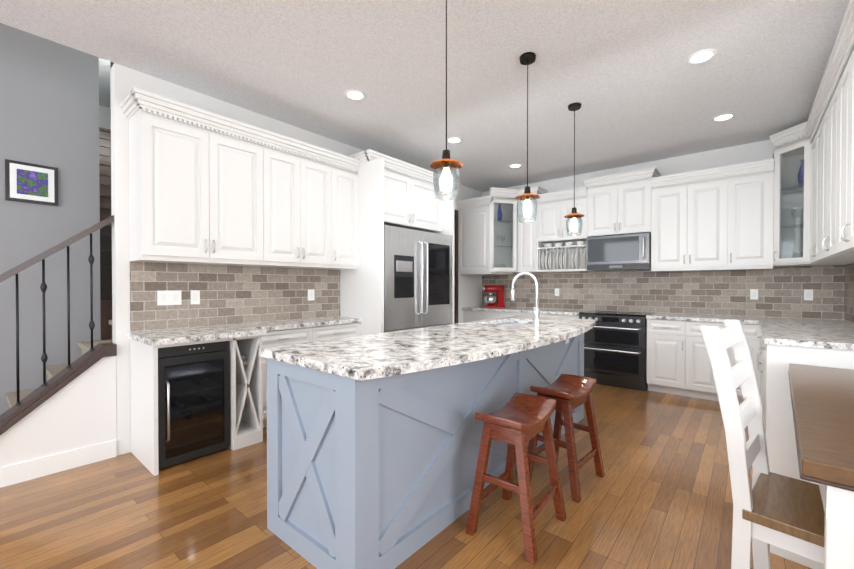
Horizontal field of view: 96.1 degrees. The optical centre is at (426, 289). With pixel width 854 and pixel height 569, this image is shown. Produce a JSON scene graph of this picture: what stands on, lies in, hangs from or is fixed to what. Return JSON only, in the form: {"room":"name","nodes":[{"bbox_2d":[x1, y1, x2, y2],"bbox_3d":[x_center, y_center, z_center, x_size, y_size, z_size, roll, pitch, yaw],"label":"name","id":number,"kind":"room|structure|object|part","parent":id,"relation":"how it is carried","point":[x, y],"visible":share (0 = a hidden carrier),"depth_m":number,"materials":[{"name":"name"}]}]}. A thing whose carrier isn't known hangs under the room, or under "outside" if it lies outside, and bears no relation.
{"room":"kitchen","nodes":[
{"label":"kitchen","id":0,"kind":"room"},
{"bbox_2d":[0,23,100,414],"bbox_3d":[-4.884,-0.885,1.696,0.120,4.300,5.280,0,1,40],"label":"wall","id":1,"kind":"structure","parent":0,"point":[49,103],"depth_m":3.41,"materials":[{"name":"grey paint"}]},
{"bbox_2d":[5,159,57,205],"bbox_3d":[-3.419,-0.920,3.325,0.024,0.340,0.320,0,1,40],"label":"picture frame","id":2,"kind":"object","parent":1,"relation":"attached to","point":[25,182],"visible":0.98,"depth_m":3.31,"materials":[{"name":"black plastic"}]},
{"bbox_2d":[98,57,110,107],"bbox_3d":[-4.681,-3.003,3.675,4.400,0.100,8.600,0,1,40],"label":"ceiling","id":3,"kind":"structure","parent":0,"point":[104,86],"depth_m":5.53,"materials":[{"name":"grey paint"}]},
{"bbox_2d":[99,105,110,129],"bbox_3d":[-5.339,-0.927,6.238,0.120,4.300,1.330,0,1,40],"label":"wall","id":4,"kind":"structure","parent":0,"point":[105,117],"depth_m":6.24,"materials":[{"name":"grey paint"}]},
{"bbox_2d":[110,62,481,455],"bbox_3d":[-0.722,-0.914,4.894,0.120,4.300,5.170,0,1,40],"label":"wall","id":5,"kind":"structure","parent":0,"point":[124,81],"depth_m":2.94,"materials":[{"name":"white paint"}]},
{"bbox_2d":[0,440,116,487],"bbox_3d":[-3.004,1.199,2.092,0.014,0.125,2.075,0,1,40],"label":"baseboard","id":6,"kind":"structure","parent":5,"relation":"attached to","point":[34,468],"depth_m":2.63,"materials":[{"name":"white wood"}]},
{"bbox_2d":[157,290,181,305],"bbox_3d":[-2.107,0.067,3.140,0.007,0.120,0.170,0,1,40],"label":"outlet","id":7,"kind":"object","parent":5,"relation":"attached to","point":[168,297],"depth_m":3.14,"materials":[{"name":"white plastic"}]},
{"bbox_2d":[191,290,199,303],"bbox_3d":[-1.985,0.065,3.285,0.007,0.120,0.070,0,1,40],"label":"outlet","id":8,"kind":"object","parent":5,"relation":"attached to","point":[195,294],"depth_m":3.28,"materials":[{"name":"white plastic"}]},
{"bbox_2d":[120,87,359,270],"bbox_3d":[-1.519,-0.814,3.555,0.380,1.185,2.027,0,1,40],"label":"upper cabinet","id":9,"kind":"object","parent":5,"relation":"attached to","point":[253,234],"depth_m":3.21,"materials":[{"name":"white wood"}]},
{"bbox_2d":[308,289,313,300],"bbox_3d":[-1.255,0.057,4.154,0.007,0.120,0.080,0,1,40],"label":"outlet","id":10,"kind":"object","parent":5,"relation":"attached to","point":[310,291],"depth_m":4.15,"materials":[{"name":"white plastic"}]},
{"bbox_2d":[454,209,457,323],"bbox_3d":[0.162,-0.029,5.903,0.106,2.510,0.980,0,1,40],"label":"door frame","id":11,"kind":"structure","parent":5,"relation":"attached to","point":[455,266],"depth_m":6.19,"materials":[{"name":"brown wood"}]},
{"bbox_2d":[456,192,515,275],"bbox_3d":[0.978,-0.850,6.317,0.650,1.203,0.800,0,1,40],"label":"upper cabinet","id":12,"kind":"object","parent":5,"relation":"attached to","point":[474,214],"depth_m":6.05,"materials":[{"name":"white wood"}]},
{"bbox_2d":[0,384,811,568],"bbox_3d":[-0.851,1.314,1.869,12.800,0.100,10.700,0,1,40],"label":"floor","id":13,"kind":"structure","parent":0,"point":[658,495],"depth_m":2.17,"materials":[{"name":"brown wood"}]},
{"bbox_2d":[0,127,116,467],"bbox_3d":[-4.336,-0.619,3.974,4.542,3.873,3.268,0,1,40],"label":"staircase","id":14,"kind":"structure","parent":13,"relation":"on","point":[69,406],"depth_m":2.73,"materials":[{"name":"carpet"}]},
{"bbox_3d":[-2.753,0.385,2.485,0.189,1.892,1.145,0,1,40],"label":"cap rail","id":15,"kind":"part","parent":14,"relation":"part of","materials":[{"name":"brown wood"}]},
{"bbox_2d":[130,339,223,475],"bbox_3d":[-1.899,0.811,2.963,0.578,0.884,0.505,0,1,40],"label":"base cabinet","id":16,"kind":"object","parent":13,"relation":"on","point":[145,412],"depth_m":2.72,"materials":[{"name":"white wood"}]},
{"bbox_2d":[158,341,229,468],"bbox_3d":[-1.871,0.823,2.966,0.562,0.838,0.475,0,1,40],"label":"wine fridge","id":17,"kind":"object","parent":16,"relation":"in","point":[194,378],"depth_m":2.80,"materials":[{"name":"black glass"}]},
{"bbox_2d":[128,315,359,346],"bbox_3d":[-1.415,0.344,3.496,0.628,0.040,1.989,0,1,40],"label":"countertop","id":18,"kind":"structure","parent":16,"relation":"on","point":[230,330],"depth_m":3.01,"materials":[{"name":"white stone"}]},
{"bbox_2d":[236,319,371,449],"bbox_3d":[-1.275,0.804,3.706,0.578,0.884,1.505,0,1,40],"label":"base cabinet","id":19,"kind":"object","parent":13,"relation":"on","point":[251,368],"depth_m":3.21,"materials":[{"name":"white wood"}]},
{"bbox_2d":[340,150,454,333],"bbox_3d":[-0.327,-0.126,4.733,0.698,2.724,1.300,0,1,40],"label":"tall cabinet","id":20,"kind":"object","parent":13,"relation":"on","point":[395,192],"depth_m":4.30,"materials":[{"name":"white wood"}]},
{"bbox_2d":[384,225,451,332],"bbox_3d":[-0.282,0.262,4.698,0.699,1.910,1.200,0,1,40],"label":"fridge","id":21,"kind":"object","parent":13,"relation":"on","point":[417,278],"visible":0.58,"depth_m":4.43,"materials":[{"name":"silver metal"}]},
{"bbox_2d":[261,336,583,568],"bbox_3d":[0.339,0.802,2.888,0.750,0.905,2.845,0,1,40],"label":"kitchen island","id":22,"kind":"object","parent":13,"relation":"on","point":[373,443],"depth_m":1.85,"materials":[{"name":"blue paint"}]},
{"bbox_2d":[259,316,595,391],"bbox_3d":[0.462,0.324,2.849,1.022,0.040,2.996,0,1,40],"label":"island countertop","id":23,"kind":"structure","parent":22,"relation":"on","point":[403,358],"depth_m":2.07,"materials":[{"name":"white stone"}]},
{"bbox_2d":[503,320,526,323],"bbox_3d":[0.771,0.442,3.567,0.377,0.232,0.729,0,1,40],"label":"sink","id":24,"kind":"object","parent":23,"relation":"in","point":[504,321],"depth_m":3.87,"materials":[{"name":"silver metal"}]},
{"bbox_2d":[511,272,542,323],"bbox_3d":[0.849,0.070,3.384,0.279,0.458,0.134,0,1,40],"label":"faucet","id":25,"kind":"object","parent":23,"relation":"on","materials":[{"name":"silver metal"}]},
{"bbox_2d":[463,312,499,321],"bbox_3d":[1.055,0.781,6.386,0.698,0.880,0.618,0,1,40],"label":"base cabinet","id":26,"kind":"object","parent":13,"relation":"on","point":[467,316],"depth_m":6.19,"materials":[{"name":"white wood"}]},
{"bbox_2d":[462,304,591,315],"bbox_3d":[1.512,0.320,5.989,1.903,0.040,0.633,0,1,40],"label":"countertop","id":27,"kind":"structure","parent":26,"relation":"on","point":[543,311],"depth_m":5.78,"materials":[{"name":"white stone"}]},
{"bbox_2d":[482,285,504,307],"bbox_3d":[1.123,0.108,6.414,0.320,0.375,0.364,0,1,40],"label":"stand mixer","id":28,"kind":"object","parent":27,"relation":"on","point":[497,299],"visible":1,"depth_m":6.36,"materials":[{"name":"red metal"}]},
{"bbox_2d":[466,393,566,564],"bbox_3d":[0.485,0.939,2.049,0.388,0.647,0.478,0,1,40],"label":"stool","id":29,"kind":"object","parent":13,"relation":"on","point":[516,422],"visible":1,"depth_m":1.96,"materials":[{"name":"brown wood"}]},
{"bbox_2d":[500,312,547,317],"bbox_3d":[1.619,0.786,5.913,0.774,0.880,0.618,0,1,40],"label":"base cabinet","id":30,"kind":"object","parent":13,"relation":"on","point":[502,314],"depth_m":5.74,"materials":[{"name":"white"}]},
{"bbox_2d":[548,316,578,318],"bbox_3d":[2.078,0.789,5.527,0.426,0.880,0.618,0,1,40],"label":"base cabinet","id":31,"kind":"object","parent":13,"relation":"on","point":[577,317],"depth_m":5.26,"materials":[{"name":"white wood"}]},
{"bbox_2d":[527,374,604,502],"bbox_3d":[0.913,0.934,2.551,0.395,0.647,0.482,0,1,40],"label":"stool","id":32,"kind":"object","parent":13,"relation":"on","point":[568,393],"visible":0.9,"depth_m":2.49,"materials":[{"name":"brown wood"}]},
{"bbox_2d":[579,310,654,390],"bbox_3d":[2.513,0.768,5.092,0.788,0.930,0.689,0,1,40],"label":"range","id":33,"kind":"object","parent":13,"relation":"on","point":[615,348],"visible":0.83,"depth_m":4.83,"materials":[{"name":"black metal"}]},
{"bbox_2d":[647,320,687,395],"bbox_3d":[3.004,0.794,4.749,0.391,0.885,0.618,0,1,40],"label":"base cabinet","id":34,"kind":"object","parent":13,"relation":"on","point":[667,340],"depth_m":4.51,"materials":[{"name":"white wood"}]},
{"bbox_2d":[646,312,851,323],"bbox_3d":[3.505,0.335,4.315,1.723,0.040,0.633,0,1,40],"label":"countertop","id":35,"kind":"structure","parent":34,"relation":"on","point":[657,315],"depth_m":4.27,"materials":[{"name":"white stone"}]},
{"bbox_2d":[688,320,759,403],"bbox_3d":[3.409,0.797,4.409,0.666,0.885,0.618,0,1,40],"label":"base cabinet","id":36,"kind":"object","parent":13,"relation":"on","point":[701,382],"depth_m":4.28,"materials":[{"name":"white wood"}]},
{"bbox_2d":[700,319,824,568],"bbox_3d":[1.382,0.703,1.396,0.440,1.130,0.560,0,1,-42],"label":"dining chair","id":37,"kind":"object","parent":13,"relation":"on","point":[783,516],"visible":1,"depth_m":1.40,"materials":[{"name":"white wood"}]},
{"bbox_2d":[760,340,853,482],"bbox_3d":[2.874,0.812,2.755,0.678,0.885,0.854,0,1,40],"label":"base cabinet","id":38,"kind":"object","parent":13,"relation":"on","point":[775,396],"depth_m":2.58,"materials":[{"name":"white wood"}]},
{"bbox_2d":[760,320,853,351],"bbox_3d":[3.134,0.347,3.072,0.693,0.040,1.743,0,1,40],"label":"countertop","id":39,"kind":"structure","parent":38,"relation":"on","point":[792,333],"depth_m":2.82,"materials":[{"name":"white stone"}]},
{"bbox_2d":[788,363,853,568],"bbox_3d":[2.077,0.879,1.510,1.014,0.775,1.932,0,1,40],"label":"dining table","id":40,"kind":"object","parent":13,"relation":"on","point":[822,400],"visible":0.88,"depth_m":1.24,"materials":[{"name":"brown wood"}]},
{"bbox_2d":[0,0,849,191],"bbox_3d":[0.864,-1.723,0.400,8.320,0.100,10.700,0,1,40],"label":"ceiling","id":41,"kind":"structure","parent":0,"point":[631,81],"depth_m":2.92,"materials":[{"name":"white paint"}]},
{"bbox_2d":[344,89,365,100],"bbox_3d":[-0.628,-1.696,3.351,0.190,0.008,0.190,0,1,40],"label":"recessed light","id":42,"kind":"object","parent":41,"relation":"in","point":[356,95],"visible":1,"depth_m":3.35,"materials":[{"name":"white plastic"}]},
{"bbox_2d":[430,0,462,200],"bbox_3d":[0.103,-1.088,2.050,0.176,1.200,0.176,0,1,40],"label":"pendant light","id":43,"kind":"object","parent":41,"relation":"hanging from","point":[446,164],"visible":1,"depth_m":2.03,"materials":[{"name":"clear glass"}]},
{"bbox_2d":[447,137,461,143],"bbox_3d":[0.311,-1.705,4.391,0.190,0.008,0.190,0,1,40],"label":"recessed light","id":44,"kind":"object","parent":41,"relation":"in","point":[453,140],"visible":0.98,"depth_m":4.39,"materials":[{"name":"white plastic"}]},
{"bbox_2d":[508,164,521,167],"bbox_3d":[1.224,-1.714,5.322,0.190,0.008,0.190,0,1,40],"label":"recessed light","id":45,"kind":"object","parent":41,"relation":"in","point":[515,166],"visible":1,"depth_m":5.33,"materials":[{"name":"white plastic"}]},
{"bbox_2d":[515,52,539,222],"bbox_3d":[0.734,-1.095,2.800,0.176,1.200,0.176,0,1,40],"label":"pendant light","id":46,"kind":"object","parent":41,"relation":"hanging from","point":[527,58],"visible":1,"depth_m":2.78,"materials":[{"name":"clear glass"}]},
{"bbox_2d":[564,102,583,235],"bbox_3d":[1.364,-1.102,3.551,0.176,1.200,0.176,0,1,40],"label":"pendant light","id":47,"kind":"object","parent":41,"relation":"hanging from","point":[574,214],"visible":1,"depth_m":3.54,"materials":[{"name":"clear glass"}]},
{"bbox_2d":[686,49,717,64],"bbox_3d":[1.997,-1.690,2.791,0.190,0.008,0.190,0,1,40],"label":"recessed light","id":48,"kind":"object","parent":41,"relation":"in","point":[701,56],"visible":1,"depth_m":2.78,"materials":[{"name":"white plastic"}]},
{"bbox_2d":[711,113,735,121],"bbox_3d":[2.932,-1.700,3.795,0.190,0.008,0.190,0,1,40],"label":"recessed light","id":49,"kind":"object","parent":41,"relation":"in","point":[723,117],"visible":1,"depth_m":3.79,"materials":[{"name":"white plastic"}]},
{"bbox_2d":[482,140,773,196],"bbox_3d":[2.284,-0.298,5.828,5.790,3.050,0.120,0,1,40],"label":"wall","id":50,"kind":"structure","parent":0,"point":[745,153],"depth_m":4.88,"materials":[{"name":"white paint"}]},
{"bbox_2d":[489,187,519,271],"bbox_3d":[1.301,-0.916,6.061,0.311,1.280,0.776,0,1,40],"label":"upper cabinet","id":51,"kind":"object","parent":50,"relation":"attached to","point":[505,220],"depth_m":6.01,"materials":[{"name":"white wood"}]},
{"bbox_3d":[1.216,-0.916,6.132,0.533,1.280,0.776,0,1,40],"label":"angled glass","id":52,"kind":"part","parent":51,"relation":"part of","materials":[{"name":"white"}]},
{"bbox_2d":[520,179,587,271],"bbox_3d":[1.920,-0.913,5.800,1.060,1.280,0.380,0,1,40],"label":"upper cabinet","id":53,"kind":"object","parent":50,"relation":"attached to","point":[545,244],"depth_m":5.72,"materials":[{"name":"white wood"}]},
{"bbox_2d":[555,288,558,295],"bbox_3d":[2.018,0.041,5.958,0.070,0.120,0.007,0,1,40],"label":"outlet","id":54,"kind":"object","parent":50,"relation":"attached to","point":[556,289],"depth_m":5.96,"materials":[{"name":"white plastic"}]},
{"bbox_2d":[584,232,651,271],"bbox_3d":[2.605,-0.495,5.189,0.770,0.455,0.441,0,1,40],"label":"microwave","id":55,"kind":"object","parent":50,"relation":"attached to","point":[613,251],"depth_m":5.06,"materials":[{"name":"silver metal"}]},
{"bbox_2d":[588,168,655,235],"bbox_3d":[2.641,-1.136,5.226,0.780,0.795,0.328,0,1,40],"label":"upper cabinet","id":56,"kind":"object","parent":50,"relation":"attached to","point":[618,202],"depth_m":5.08,"materials":[{"name":"white wood"}]},
{"bbox_2d":[648,159,775,271],"bbox_3d":[3.363,-0.814,4.588,1.150,1.164,0.380,0,1,40],"label":"upper cabinet","id":57,"kind":"object","parent":50,"relation":"attached to","point":[685,256],"depth_m":4.46,"materials":[{"name":"white wood"}]},
{"bbox_2d":[750,289,757,299],"bbox_3d":[3.802,0.055,4.459,0.070,0.120,0.007,0,1,40],"label":"outlet","id":58,"kind":"object","parent":50,"relation":"attached to","point":[753,292],"depth_m":4.46,"materials":[{"name":"white plastic"}]},
{"bbox_2d":[804,289,812,299],"bbox_3d":[4.147,0.057,4.170,0.070,0.120,0.007,0,1,40],"label":"outlet","id":59,"kind":"object","parent":50,"relation":"attached to","point":[808,293],"depth_m":4.17,"materials":[{"name":"white plastic"}]},
{"bbox_2d":[768,122,851,267],"bbox_3d":[3.932,-0.948,3.949,0.615,1.384,0.625,0,1,40],"label":"upper cabinet","id":60,"kind":"object","parent":50,"relation":"attached to","point":[786,163],"depth_m":4.08,"materials":[{"name":"white wood"}]},
{"bbox_3d":[3.932,-0.948,3.949,0.615,1.385,0.625,0,1,40],"label":"corner glass","id":61,"kind":"part","parent":60,"relation":"part of","materials":[{"name":"white"}]},
{"bbox_2d":[800,0,853,263],"bbox_3d":[3.098,-0.898,2.767,0.370,1.305,2.332,0,1,40],"label":"cabinet","id":62,"kind":"object","parent":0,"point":[827,174],"depth_m":2.78,"materials":[{"name":"white wood"}]}
]}

